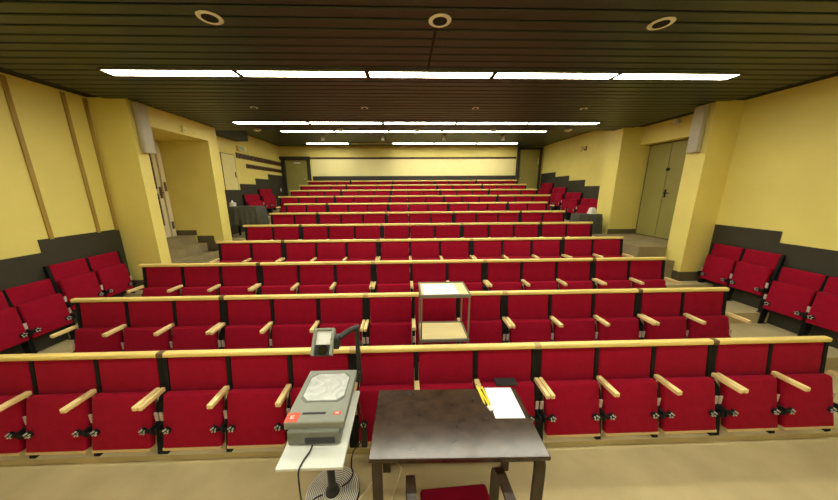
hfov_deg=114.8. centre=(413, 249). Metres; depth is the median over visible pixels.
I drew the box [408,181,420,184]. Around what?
chair
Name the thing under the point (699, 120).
speaker
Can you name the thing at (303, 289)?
seat cushion
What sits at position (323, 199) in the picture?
chair
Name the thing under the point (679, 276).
baseboard
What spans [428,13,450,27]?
ceiling speaker
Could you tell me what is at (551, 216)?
chair
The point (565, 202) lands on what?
seat cushion
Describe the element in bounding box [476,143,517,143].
recessed light
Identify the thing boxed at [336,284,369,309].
seat cushion
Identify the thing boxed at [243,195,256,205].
wall chair
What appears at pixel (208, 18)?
grille
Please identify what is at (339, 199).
chair
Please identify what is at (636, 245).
floor
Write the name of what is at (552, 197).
seat cushion
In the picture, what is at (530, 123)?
diffuser
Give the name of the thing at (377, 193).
chair
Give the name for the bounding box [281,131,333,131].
diffuser
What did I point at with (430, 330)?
shelf
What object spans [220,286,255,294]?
seat cushion
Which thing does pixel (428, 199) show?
chair
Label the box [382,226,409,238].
chair
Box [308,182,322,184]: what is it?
chair
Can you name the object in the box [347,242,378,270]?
chair
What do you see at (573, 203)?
seat cushion
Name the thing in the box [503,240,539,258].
chair
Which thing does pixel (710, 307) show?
chair
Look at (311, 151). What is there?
wall
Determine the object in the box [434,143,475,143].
recessed light
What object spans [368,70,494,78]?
recessed light
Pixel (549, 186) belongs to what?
wall chair
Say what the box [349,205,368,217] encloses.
chair
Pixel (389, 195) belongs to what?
wooden rail
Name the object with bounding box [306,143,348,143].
recessed light
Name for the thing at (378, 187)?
chair
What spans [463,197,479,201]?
chair
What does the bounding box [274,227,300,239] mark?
chair
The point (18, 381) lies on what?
chair
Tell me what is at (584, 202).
wall chair
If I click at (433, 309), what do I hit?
chair
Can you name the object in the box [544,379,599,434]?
seat cushion
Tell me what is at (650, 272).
chair
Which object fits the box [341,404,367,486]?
power cord
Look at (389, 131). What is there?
recessed light
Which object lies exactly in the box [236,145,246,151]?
exit sign
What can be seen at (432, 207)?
chair
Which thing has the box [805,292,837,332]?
seat cushion
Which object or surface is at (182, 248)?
stairs
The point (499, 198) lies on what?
chair
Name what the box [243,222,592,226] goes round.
wooden rail
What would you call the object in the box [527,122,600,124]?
recessed light
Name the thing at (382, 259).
seat cushion
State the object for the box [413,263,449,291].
chair
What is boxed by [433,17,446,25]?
grille
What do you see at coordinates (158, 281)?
chair
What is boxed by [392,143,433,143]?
recessed light
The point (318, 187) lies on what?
chair
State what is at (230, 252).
chair
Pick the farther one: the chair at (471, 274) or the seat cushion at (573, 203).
the seat cushion at (573, 203)
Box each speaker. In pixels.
[132,102,155,153]
[195,10,223,24]
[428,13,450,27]
[646,16,675,29]
[686,104,709,152]
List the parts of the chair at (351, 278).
backrest, frame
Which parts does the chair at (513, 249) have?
frame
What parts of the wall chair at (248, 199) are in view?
backrest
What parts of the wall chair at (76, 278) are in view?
frame, backrest, frame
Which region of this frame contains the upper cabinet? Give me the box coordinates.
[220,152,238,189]
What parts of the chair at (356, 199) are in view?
backrest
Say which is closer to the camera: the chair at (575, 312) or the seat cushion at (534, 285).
the chair at (575, 312)
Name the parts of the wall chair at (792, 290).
frame, backrest, frame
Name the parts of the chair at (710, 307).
backrest, frame, armrest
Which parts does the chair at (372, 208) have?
backrest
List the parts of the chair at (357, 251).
backrest, frame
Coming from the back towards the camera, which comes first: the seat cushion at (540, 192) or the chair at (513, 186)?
the seat cushion at (540, 192)
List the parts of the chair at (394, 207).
backrest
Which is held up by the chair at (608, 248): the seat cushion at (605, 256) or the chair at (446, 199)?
the seat cushion at (605, 256)
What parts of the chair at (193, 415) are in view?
armrest, frame, backrest, armrest, frame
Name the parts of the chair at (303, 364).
backrest, frame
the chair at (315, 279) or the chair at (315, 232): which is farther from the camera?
the chair at (315, 232)
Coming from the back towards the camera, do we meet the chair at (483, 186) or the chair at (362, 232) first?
the chair at (483, 186)
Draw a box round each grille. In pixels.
[201,14,218,22]
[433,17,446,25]
[652,20,669,28]
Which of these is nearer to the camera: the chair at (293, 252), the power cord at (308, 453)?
the power cord at (308, 453)
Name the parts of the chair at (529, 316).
frame, armrest, backrest, frame, armrest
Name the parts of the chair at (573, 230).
frame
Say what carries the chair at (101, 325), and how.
on the floor at (802, 464)
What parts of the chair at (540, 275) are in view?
backrest, frame, armrest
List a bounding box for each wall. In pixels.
[0,72,281,279]
[279,146,543,188]
[542,76,837,271]
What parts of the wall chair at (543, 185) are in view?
backrest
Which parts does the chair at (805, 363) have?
backrest, frame, armrest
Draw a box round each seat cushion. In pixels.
[0,307,28,351]
[0,395,26,453]
[16,293,72,337]
[26,393,91,452]
[58,272,103,309]
[75,327,122,352]
[92,391,155,450]
[95,264,132,296]
[124,326,170,351]
[143,287,179,296]
[163,390,224,447]
[172,325,217,349]
[181,287,217,295]
[219,260,248,262]
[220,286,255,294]
[225,324,269,348]
[227,388,286,445]
[247,201,256,205]
[251,260,275,261]
[256,201,263,205]
[261,285,295,294]
[262,195,271,208]
[269,195,276,207]
[272,323,313,347]
[285,259,310,261]
[290,387,301,407]
[299,285,332,293]
[317,259,342,260]
[319,322,361,346]
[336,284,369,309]
[347,258,374,270]
[358,384,413,441]
[370,321,411,345]
[377,283,409,292]
[381,258,408,260]
[412,258,438,272]
[413,283,418,291]
[416,321,456,361]
[420,383,474,389]
[443,257,468,259]
[461,320,501,343]
[464,282,482,290]
[476,257,501,258]
[480,381,534,425]
[489,282,521,290]
[508,256,531,258]
[509,319,550,342]
[524,281,556,289]
[534,256,561,258]
[538,189,543,194]
[543,189,550,194]
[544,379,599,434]
[550,193,555,204]
[553,318,594,341]
[554,193,562,205]
[559,281,592,289]
[561,199,569,211]
[567,199,578,212]
[572,256,593,257]
[576,205,586,212]
[585,206,596,212]
[595,255,622,257]
[597,280,630,288]
[597,317,638,340]
[601,378,657,432]
[632,279,665,287]
[644,316,685,339]
[658,376,715,431]
[686,315,728,338]
[700,255,735,284]
[720,375,777,428]
[729,261,772,295]
[763,281,815,319]
[776,373,833,427]
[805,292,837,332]
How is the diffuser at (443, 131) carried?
attached to the recessed light at (442, 131)
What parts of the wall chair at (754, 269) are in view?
frame, backrest, frame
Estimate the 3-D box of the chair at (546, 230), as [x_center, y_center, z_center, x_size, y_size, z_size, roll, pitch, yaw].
[2.984,-0.110,5.627,0.588,0.836,0.332,-1,13,-2]
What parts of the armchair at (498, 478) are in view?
arm frame, arm frame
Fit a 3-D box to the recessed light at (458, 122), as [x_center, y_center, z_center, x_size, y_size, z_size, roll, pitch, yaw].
[1.709,-2.742,5.791,1.538,0.020,0.190,-1,13,-2]
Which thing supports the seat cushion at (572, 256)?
on the chair at (583, 248)
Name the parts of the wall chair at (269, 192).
backrest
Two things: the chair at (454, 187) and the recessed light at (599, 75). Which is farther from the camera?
the chair at (454, 187)
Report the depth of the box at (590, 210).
6.89 m
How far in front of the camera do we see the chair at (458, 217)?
6.41 m
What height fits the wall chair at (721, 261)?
0.925 m
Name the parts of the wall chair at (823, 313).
backrest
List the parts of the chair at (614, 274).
frame, backrest, frame, armrest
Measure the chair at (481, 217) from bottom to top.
0.836 m
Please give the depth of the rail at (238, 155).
8.88 m
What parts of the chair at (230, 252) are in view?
frame, backrest, frame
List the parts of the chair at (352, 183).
backrest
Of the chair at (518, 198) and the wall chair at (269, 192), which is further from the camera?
the wall chair at (269, 192)
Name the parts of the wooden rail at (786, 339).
joint plate, joint plate, joint plate, joint plate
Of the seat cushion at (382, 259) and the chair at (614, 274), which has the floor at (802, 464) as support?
the chair at (614, 274)
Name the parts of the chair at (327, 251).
frame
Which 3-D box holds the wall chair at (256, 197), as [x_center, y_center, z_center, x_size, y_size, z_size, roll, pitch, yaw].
[-5.067,-1.362,8.840,0.194,0.925,0.512,-1,13,-2]
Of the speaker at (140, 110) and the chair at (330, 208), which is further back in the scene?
the chair at (330, 208)
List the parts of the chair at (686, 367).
backrest, frame, armrest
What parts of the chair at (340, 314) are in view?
backrest, armrest, frame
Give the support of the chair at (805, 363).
on the floor at (802, 464)
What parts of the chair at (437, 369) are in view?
frame, armrest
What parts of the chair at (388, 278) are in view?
frame, backrest, frame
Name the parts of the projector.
stage frame, arm, post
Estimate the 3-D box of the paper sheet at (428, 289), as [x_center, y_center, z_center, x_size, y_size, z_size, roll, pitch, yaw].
[0.261,0.387,2.667,0.330,0.004,0.280,-1,13,-4]
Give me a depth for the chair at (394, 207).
7.15 m
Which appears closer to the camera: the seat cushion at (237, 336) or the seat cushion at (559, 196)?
the seat cushion at (237, 336)
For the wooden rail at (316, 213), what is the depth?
6.34 m
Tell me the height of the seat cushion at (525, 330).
0.454 m
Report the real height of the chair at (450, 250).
0.836 m
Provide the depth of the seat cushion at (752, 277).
4.28 m
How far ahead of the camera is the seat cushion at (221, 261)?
4.64 m
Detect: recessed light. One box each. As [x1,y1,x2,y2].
[97,68,240,76]
[231,121,309,123]
[234,69,366,77]
[279,130,334,131]
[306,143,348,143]
[308,121,382,123]
[335,130,387,131]
[349,143,391,143]
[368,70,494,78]
[383,121,455,124]
[389,131,441,131]
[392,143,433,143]
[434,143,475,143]
[442,131,492,132]
[456,121,528,124]
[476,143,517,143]
[492,71,619,79]
[494,131,546,132]
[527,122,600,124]
[611,72,742,79]
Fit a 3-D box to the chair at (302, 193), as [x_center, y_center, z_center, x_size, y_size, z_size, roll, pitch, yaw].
[-3.641,-1.446,8.591,0.568,0.836,0.332,-1,13,-2]
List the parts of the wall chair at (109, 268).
backrest, frame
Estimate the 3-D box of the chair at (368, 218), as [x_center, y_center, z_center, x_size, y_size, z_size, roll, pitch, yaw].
[-0.894,-0.416,6.302,0.525,0.836,0.332,-1,13,-2]
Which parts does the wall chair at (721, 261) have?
frame, backrest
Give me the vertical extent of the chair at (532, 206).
0.836 m
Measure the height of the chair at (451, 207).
0.836 m
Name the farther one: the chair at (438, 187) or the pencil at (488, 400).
the chair at (438, 187)
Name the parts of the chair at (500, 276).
frame, backrest, frame, armrest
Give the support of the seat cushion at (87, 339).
on the chair at (101, 325)
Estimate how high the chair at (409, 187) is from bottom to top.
0.836 m
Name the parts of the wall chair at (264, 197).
backrest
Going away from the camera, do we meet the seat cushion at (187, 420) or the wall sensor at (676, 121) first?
the seat cushion at (187, 420)
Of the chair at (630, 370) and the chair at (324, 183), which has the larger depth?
the chair at (324, 183)
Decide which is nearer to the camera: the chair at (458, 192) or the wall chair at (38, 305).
the wall chair at (38, 305)
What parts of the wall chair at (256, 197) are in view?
backrest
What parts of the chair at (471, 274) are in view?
backrest, frame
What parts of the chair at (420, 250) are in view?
backrest, frame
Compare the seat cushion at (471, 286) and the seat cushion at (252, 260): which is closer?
the seat cushion at (471, 286)
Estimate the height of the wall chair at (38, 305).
0.925 m
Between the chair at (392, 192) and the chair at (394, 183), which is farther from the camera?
the chair at (394, 183)
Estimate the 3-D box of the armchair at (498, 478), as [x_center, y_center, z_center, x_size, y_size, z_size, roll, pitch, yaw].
[0.276,1.631,1.423,0.595,0.794,0.639,-1,13,-5]
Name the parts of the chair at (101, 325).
armrest, frame, backrest, armrest, frame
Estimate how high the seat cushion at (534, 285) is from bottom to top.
0.454 m
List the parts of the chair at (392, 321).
armrest, frame, backrest, frame, armrest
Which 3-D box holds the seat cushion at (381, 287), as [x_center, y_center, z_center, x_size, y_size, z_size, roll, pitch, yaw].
[-0.289,0.734,3.953,0.492,0.454,0.158,-1,13,-2]
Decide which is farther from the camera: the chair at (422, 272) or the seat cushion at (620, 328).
the chair at (422, 272)
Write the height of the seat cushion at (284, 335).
0.454 m
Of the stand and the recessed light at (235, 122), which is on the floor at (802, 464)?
the stand
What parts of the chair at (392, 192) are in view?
backrest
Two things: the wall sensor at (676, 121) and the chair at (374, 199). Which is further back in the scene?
the chair at (374, 199)
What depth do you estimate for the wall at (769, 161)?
4.54 m
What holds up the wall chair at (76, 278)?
on the floor at (802, 464)
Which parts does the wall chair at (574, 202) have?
backrest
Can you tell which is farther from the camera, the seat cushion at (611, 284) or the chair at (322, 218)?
the chair at (322, 218)
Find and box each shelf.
[420,283,468,294]
[420,322,466,338]
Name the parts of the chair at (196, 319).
backrest, armrest, frame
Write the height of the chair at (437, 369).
0.836 m
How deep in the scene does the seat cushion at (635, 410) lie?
2.41 m
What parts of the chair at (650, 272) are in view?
backrest, frame, armrest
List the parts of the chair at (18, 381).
armrest, backrest, frame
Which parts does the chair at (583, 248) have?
frame, backrest, frame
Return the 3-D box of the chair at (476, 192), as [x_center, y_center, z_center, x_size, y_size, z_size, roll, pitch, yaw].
[2.234,-1.518,8.765,0.525,0.836,0.332,-1,13,-2]
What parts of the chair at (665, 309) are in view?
frame, armrest, backrest, frame, armrest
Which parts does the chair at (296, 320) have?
backrest, armrest, frame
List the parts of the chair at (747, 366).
frame, armrest, backrest, frame, armrest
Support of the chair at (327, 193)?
on the floor at (802, 464)
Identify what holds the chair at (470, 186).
on the floor at (802, 464)
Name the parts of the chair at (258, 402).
backrest, armrest, frame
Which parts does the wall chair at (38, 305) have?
frame, backrest, frame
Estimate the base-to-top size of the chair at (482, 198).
0.836 m
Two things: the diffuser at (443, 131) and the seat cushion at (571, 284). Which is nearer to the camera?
the seat cushion at (571, 284)
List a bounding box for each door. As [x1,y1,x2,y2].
[149,141,176,237]
[279,156,311,195]
[515,147,542,194]
[635,138,688,239]
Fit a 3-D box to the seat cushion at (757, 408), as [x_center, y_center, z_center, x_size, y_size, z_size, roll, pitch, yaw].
[3.095,1.401,2.473,0.492,0.454,0.158,-1,13,-2]
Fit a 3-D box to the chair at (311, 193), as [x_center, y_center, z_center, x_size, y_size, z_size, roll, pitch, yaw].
[-3.102,-1.452,8.607,0.527,0.836,0.332,-1,13,-2]
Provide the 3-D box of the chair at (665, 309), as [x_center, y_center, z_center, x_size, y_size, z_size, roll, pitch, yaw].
[3.067,0.953,3.259,0.588,0.836,0.332,-1,13,-2]
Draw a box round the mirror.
[315,331,331,344]
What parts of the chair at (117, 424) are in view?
backrest, armrest, frame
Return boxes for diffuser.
[102,70,237,75]
[234,122,307,123]
[238,71,365,76]
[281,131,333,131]
[309,122,381,123]
[336,131,387,131]
[369,72,491,77]
[384,122,454,123]
[443,131,490,131]
[457,123,526,123]
[494,73,616,78]
[496,131,545,131]
[530,123,597,123]
[614,74,736,79]
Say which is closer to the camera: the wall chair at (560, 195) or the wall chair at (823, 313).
the wall chair at (823, 313)
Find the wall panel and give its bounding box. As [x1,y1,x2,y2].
[311,159,515,175]
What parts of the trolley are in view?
leg, leg, leg, leg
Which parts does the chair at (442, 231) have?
frame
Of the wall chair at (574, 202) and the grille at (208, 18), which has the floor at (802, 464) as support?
the wall chair at (574, 202)
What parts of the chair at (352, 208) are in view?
backrest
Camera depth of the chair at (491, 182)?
10.41 m
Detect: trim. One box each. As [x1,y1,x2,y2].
[0,74,54,238]
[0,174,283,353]
[59,91,100,232]
[82,98,118,229]
[215,130,247,140]
[313,175,515,183]
[427,27,436,69]
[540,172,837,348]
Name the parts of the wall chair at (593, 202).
backrest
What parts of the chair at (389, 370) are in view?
frame, backrest, frame, armrest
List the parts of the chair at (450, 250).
backrest, frame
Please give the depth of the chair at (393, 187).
9.51 m
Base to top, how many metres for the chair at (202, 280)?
0.836 m
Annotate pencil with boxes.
[475,384,484,403]
[478,386,489,405]
[481,385,490,404]
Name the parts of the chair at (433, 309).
backrest, frame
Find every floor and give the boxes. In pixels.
[0,207,837,499]
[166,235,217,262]
[592,233,674,277]
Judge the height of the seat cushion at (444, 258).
0.454 m
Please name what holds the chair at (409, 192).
on the floor at (802, 464)
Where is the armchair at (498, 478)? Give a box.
[406,467,515,499]
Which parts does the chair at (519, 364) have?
backrest, frame, armrest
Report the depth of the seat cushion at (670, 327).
3.24 m
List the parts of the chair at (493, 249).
frame, backrest, frame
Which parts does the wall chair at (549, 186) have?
backrest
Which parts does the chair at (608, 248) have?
backrest, frame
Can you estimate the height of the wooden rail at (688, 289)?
0.048 m
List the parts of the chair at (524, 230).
backrest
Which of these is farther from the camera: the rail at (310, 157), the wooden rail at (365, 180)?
the rail at (310, 157)
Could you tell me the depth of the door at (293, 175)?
10.76 m
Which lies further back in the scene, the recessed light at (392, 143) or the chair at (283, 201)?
the recessed light at (392, 143)
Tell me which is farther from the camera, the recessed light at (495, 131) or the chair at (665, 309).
the recessed light at (495, 131)
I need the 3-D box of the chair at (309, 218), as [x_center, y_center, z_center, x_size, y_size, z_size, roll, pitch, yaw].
[-2.500,-0.397,6.254,0.526,0.836,0.332,-1,13,-2]
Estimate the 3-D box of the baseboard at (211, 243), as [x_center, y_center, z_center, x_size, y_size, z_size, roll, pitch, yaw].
[-5.033,0.124,5.590,1.107,0.831,1.732,-1,13,-2]
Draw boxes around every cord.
[297,444,322,499]
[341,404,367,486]
[358,464,401,499]
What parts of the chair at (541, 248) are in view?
backrest, frame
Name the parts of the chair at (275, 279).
armrest, frame, backrest, armrest, frame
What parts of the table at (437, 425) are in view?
leg, leg, leg, leg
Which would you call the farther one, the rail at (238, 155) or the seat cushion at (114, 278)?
the rail at (238, 155)
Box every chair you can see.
[0,279,76,353]
[0,291,37,353]
[0,361,39,458]
[19,359,102,455]
[43,258,107,328]
[50,302,130,352]
[86,251,135,296]
[86,358,165,453]
[124,301,177,351]
[126,267,185,296]
[137,356,232,453]
[172,300,224,349]
[181,266,222,295]
[209,243,257,290]
[209,299,274,348]
[220,266,260,294]
[224,355,293,448]
[242,227,274,240]
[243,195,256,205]
[251,194,263,205]
[251,243,283,261]
[251,265,300,294]
[258,189,272,212]
[266,189,277,215]
[271,215,295,224]
[272,298,320,347]
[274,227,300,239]
[276,198,298,212]
[278,242,317,261]
[285,205,307,212]
[290,353,353,447]
[291,191,308,195]
[295,214,317,223]
[299,198,316,202]
[299,265,336,293]
[300,186,316,191]
[300,226,329,239]
[307,205,326,211]
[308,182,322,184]
[309,191,324,195]
[317,186,331,189]
[317,197,334,202]
[317,242,347,260]
[318,214,341,226]
[319,298,365,346]
[323,182,336,184]
[325,191,340,198]
[327,205,348,211]
[329,226,355,239]
[331,186,345,189]
[335,197,353,202]
[336,264,373,309]
[337,182,350,184]
[341,191,358,195]
[342,214,363,223]
[346,186,362,189]
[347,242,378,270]
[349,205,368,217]
[351,182,365,189]
[353,352,419,447]
[354,197,371,208]
[356,226,381,238]
[359,191,374,195]
[363,186,376,189]
[364,214,385,223]
[364,297,415,345]
[366,182,378,184]
[368,205,387,220]
[372,197,389,202]
[372,264,413,313]
[375,191,390,195]
[377,186,391,189]
[378,241,411,260]
[379,182,392,184]
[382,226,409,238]
[386,214,409,222]
[388,204,408,222]
[390,197,408,202]
[391,191,407,202]
[392,186,407,189]
[393,182,407,184]
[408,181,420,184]
[408,186,421,188]
[408,191,423,194]
[409,197,425,202]
[409,204,428,211]
[410,213,431,222]
[410,225,435,238]
[411,241,442,272]
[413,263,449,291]
[415,297,459,363]
[419,350,481,389]
[421,181,434,188]
[423,186,436,188]
[424,191,439,194]
[426,197,443,202]
[429,204,447,213]
[432,213,453,222]
[435,181,448,183]
[436,225,461,237]
[437,186,452,194]
[440,191,456,194]
[441,241,474,259]
[444,197,462,201]
[448,204,468,213]
[448,263,488,290]
[449,181,461,183]
[453,186,466,188]
[454,213,476,230]
[457,191,472,194]
[459,295,511,343]
[462,181,475,185]
[462,225,490,237]
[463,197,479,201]
[467,185,481,190]
[469,204,487,213]
[471,240,508,258]
[473,190,488,196]
[476,181,489,185]
[477,213,498,222]
[477,349,549,430]
[480,196,496,201]
[482,185,496,190]
[484,262,529,290]
[488,204,507,210]
[489,190,505,194]
[489,225,516,237]
[490,181,503,183]
[497,185,511,188]
[497,196,515,201]
[498,213,519,221]
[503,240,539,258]
[504,181,516,183]
[504,294,562,342]
[506,190,520,194]
[507,204,527,210]
[512,185,525,188]
[514,224,539,258]
[516,196,532,201]
[520,213,542,221]
[521,190,536,194]
[522,262,567,289]
[528,203,546,210]
[532,240,569,284]
[533,196,553,210]
[536,348,619,440]
[538,183,546,194]
[540,224,568,236]
[543,183,553,207]
[543,212,564,221]
[550,187,558,210]
[551,294,609,341]
[552,187,566,210]
[557,261,603,289]
[559,192,573,219]
[562,239,603,257]
[566,193,582,219]
[567,224,594,236]
[576,198,590,212]
[585,199,597,212]
[592,261,643,288]
[593,239,633,257]
[594,293,655,340]
[597,346,682,436]
[629,260,680,287]
[637,292,705,339]
[653,345,743,435]
[683,291,750,338]
[697,243,743,285]
[710,343,810,434]
[727,248,785,312]
[757,267,829,335]
[769,342,837,431]
[797,276,837,335]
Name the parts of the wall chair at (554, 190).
backrest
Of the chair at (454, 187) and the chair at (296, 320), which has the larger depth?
the chair at (454, 187)
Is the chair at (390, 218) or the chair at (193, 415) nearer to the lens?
the chair at (193, 415)
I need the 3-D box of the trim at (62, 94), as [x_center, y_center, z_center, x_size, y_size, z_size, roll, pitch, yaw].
[-5.038,-1.274,4.073,0.022,2.040,0.048,-1,13,-2]
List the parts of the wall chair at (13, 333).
backrest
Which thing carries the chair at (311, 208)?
on the floor at (802, 464)
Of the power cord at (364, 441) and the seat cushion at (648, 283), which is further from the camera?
the seat cushion at (648, 283)
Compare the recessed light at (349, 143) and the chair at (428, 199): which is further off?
the recessed light at (349, 143)
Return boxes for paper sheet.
[422,284,458,294]
[485,388,524,417]
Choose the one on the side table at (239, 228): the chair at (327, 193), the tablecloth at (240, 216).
the tablecloth at (240, 216)
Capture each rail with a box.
[0,336,832,361]
[70,287,729,302]
[139,257,666,266]
[216,236,623,243]
[235,152,280,165]
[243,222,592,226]
[246,164,281,172]
[269,210,564,214]
[278,195,550,197]
[284,202,547,204]
[290,189,536,191]
[299,184,525,185]
[307,180,516,181]
[310,157,515,158]
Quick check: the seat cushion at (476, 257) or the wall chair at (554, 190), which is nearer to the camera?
the seat cushion at (476, 257)
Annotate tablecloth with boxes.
[227,206,269,226]
[569,213,602,233]
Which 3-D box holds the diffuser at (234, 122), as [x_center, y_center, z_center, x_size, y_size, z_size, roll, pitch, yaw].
[-2.993,-2.683,5.652,1.510,0.010,0.162,-1,13,-2]
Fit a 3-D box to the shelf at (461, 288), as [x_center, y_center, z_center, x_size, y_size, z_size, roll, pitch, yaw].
[0.300,0.392,2.686,0.456,0.012,0.336,-1,13,-2]
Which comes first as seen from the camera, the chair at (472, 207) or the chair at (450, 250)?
the chair at (450, 250)
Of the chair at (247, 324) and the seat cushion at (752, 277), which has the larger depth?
the seat cushion at (752, 277)
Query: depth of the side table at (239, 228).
7.43 m
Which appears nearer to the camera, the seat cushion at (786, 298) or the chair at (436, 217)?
the seat cushion at (786, 298)
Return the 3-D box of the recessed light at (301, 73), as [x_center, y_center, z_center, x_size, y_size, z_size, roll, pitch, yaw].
[-1.348,-2.163,3.286,1.538,0.020,0.190,-1,13,-2]
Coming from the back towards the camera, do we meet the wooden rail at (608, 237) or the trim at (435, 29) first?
the wooden rail at (608, 237)
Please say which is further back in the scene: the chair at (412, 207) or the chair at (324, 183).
the chair at (324, 183)
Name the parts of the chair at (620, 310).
backrest, frame, armrest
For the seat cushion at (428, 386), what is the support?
on the chair at (437, 369)
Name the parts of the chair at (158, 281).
armrest, frame, backrest, armrest, frame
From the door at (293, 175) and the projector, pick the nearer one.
the projector
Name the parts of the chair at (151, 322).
backrest, armrest, frame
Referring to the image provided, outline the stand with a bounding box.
[275,391,359,499]
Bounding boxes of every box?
[229,200,235,206]
[587,208,596,213]
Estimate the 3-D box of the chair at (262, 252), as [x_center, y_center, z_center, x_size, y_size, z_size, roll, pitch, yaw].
[-2.549,0.313,4.673,0.544,0.836,0.332,-1,13,-2]
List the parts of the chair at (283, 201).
backrest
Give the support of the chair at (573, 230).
on the floor at (802, 464)
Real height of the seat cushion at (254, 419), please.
0.454 m
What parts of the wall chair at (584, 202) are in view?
backrest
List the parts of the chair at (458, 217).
backrest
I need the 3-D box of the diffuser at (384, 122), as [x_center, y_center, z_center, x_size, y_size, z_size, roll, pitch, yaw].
[0.141,-2.722,5.745,1.510,0.010,0.162,-1,13,-2]
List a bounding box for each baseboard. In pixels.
[132,230,217,289]
[607,229,698,280]
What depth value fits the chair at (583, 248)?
4.88 m
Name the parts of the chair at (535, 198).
backrest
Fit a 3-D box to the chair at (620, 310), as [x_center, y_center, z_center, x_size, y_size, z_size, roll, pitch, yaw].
[2.499,0.960,3.242,0.544,0.836,0.332,-1,13,-2]
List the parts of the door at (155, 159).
glass pane, handle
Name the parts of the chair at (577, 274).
backrest, frame, armrest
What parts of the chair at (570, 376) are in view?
frame, armrest, backrest, frame, armrest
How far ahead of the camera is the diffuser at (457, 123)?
5.81 m
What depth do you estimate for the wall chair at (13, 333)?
3.23 m
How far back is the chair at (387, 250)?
4.78 m
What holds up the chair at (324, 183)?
on the floor at (802, 464)
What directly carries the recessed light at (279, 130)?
in the ceiling
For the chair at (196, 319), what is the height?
0.836 m
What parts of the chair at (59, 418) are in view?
backrest, armrest, frame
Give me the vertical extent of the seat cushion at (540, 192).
0.450 m
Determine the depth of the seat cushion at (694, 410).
2.43 m
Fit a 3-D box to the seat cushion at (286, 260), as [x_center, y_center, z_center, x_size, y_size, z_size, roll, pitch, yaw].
[-1.981,0.400,4.693,0.492,0.454,0.158,-1,13,-2]
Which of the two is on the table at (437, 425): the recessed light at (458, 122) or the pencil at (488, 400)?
the pencil at (488, 400)
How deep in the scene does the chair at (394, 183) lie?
10.30 m
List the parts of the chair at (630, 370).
backrest, frame, armrest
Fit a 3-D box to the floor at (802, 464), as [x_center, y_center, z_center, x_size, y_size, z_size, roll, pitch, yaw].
[0.269,0.568,4.478,10.810,2.030,14.870,-1,13,-2]
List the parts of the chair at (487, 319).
backrest, frame, armrest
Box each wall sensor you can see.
[180,126,185,132]
[672,119,680,124]
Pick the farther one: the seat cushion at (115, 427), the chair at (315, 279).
the chair at (315, 279)
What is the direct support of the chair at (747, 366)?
on the floor at (802, 464)
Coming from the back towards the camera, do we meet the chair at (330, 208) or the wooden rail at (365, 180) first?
the wooden rail at (365, 180)
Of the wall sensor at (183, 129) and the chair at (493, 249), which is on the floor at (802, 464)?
the chair at (493, 249)
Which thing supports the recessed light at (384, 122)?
in the ceiling
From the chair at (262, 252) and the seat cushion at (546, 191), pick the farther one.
the seat cushion at (546, 191)
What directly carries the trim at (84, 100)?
attached to the wall at (191, 160)
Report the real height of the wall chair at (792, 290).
0.925 m
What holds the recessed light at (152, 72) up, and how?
in the ceiling
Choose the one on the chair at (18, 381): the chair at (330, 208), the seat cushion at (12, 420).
the seat cushion at (12, 420)
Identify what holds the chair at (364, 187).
on the floor at (802, 464)
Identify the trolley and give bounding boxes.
[418,282,470,344]
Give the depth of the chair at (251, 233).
5.49 m
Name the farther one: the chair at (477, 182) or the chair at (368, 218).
the chair at (477, 182)
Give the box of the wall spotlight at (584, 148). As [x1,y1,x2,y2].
[579,146,586,150]
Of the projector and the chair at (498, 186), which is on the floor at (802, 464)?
the chair at (498, 186)
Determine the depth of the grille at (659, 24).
2.34 m
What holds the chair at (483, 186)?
on the floor at (802, 464)
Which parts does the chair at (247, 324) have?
armrest, frame, backrest, armrest, frame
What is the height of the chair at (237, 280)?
0.836 m
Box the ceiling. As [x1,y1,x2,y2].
[0,0,837,145]
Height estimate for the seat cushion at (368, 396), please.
0.454 m
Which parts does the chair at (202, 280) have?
backrest, armrest, frame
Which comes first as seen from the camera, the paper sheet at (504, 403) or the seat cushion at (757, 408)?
the paper sheet at (504, 403)
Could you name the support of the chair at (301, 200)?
on the floor at (802, 464)
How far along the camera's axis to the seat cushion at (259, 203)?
8.78 m
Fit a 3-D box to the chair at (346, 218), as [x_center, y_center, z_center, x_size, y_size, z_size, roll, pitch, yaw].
[-1.412,-0.410,6.287,0.527,0.836,0.332,-1,13,-2]
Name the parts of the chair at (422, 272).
backrest, frame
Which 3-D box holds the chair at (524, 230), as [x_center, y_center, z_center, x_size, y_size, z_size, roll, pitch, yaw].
[2.416,-0.102,5.610,0.544,0.836,0.332,-1,13,-2]
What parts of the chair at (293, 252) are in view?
frame, backrest, frame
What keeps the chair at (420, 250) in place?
on the floor at (802, 464)
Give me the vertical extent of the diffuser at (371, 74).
0.010 m
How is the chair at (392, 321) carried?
on the floor at (802, 464)
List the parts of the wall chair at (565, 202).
backrest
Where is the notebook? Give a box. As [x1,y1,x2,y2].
[494,378,517,385]
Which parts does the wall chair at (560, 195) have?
backrest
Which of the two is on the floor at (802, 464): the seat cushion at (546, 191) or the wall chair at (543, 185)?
the wall chair at (543, 185)
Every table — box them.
[230,226,241,237]
[368,389,550,499]
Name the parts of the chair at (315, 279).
backrest, armrest, frame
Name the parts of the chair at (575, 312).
backrest, frame, armrest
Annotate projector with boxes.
[284,325,362,444]
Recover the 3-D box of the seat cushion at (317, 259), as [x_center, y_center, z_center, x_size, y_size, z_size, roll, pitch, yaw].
[-1.443,0.394,4.709,0.492,0.454,0.158,-1,13,-2]
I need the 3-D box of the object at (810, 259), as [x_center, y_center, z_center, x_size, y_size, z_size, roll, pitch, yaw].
[5.511,-0.516,5.994,0.015,2.925,11.170,-1,13,-2]
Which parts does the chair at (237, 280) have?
backrest, frame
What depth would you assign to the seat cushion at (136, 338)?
3.05 m

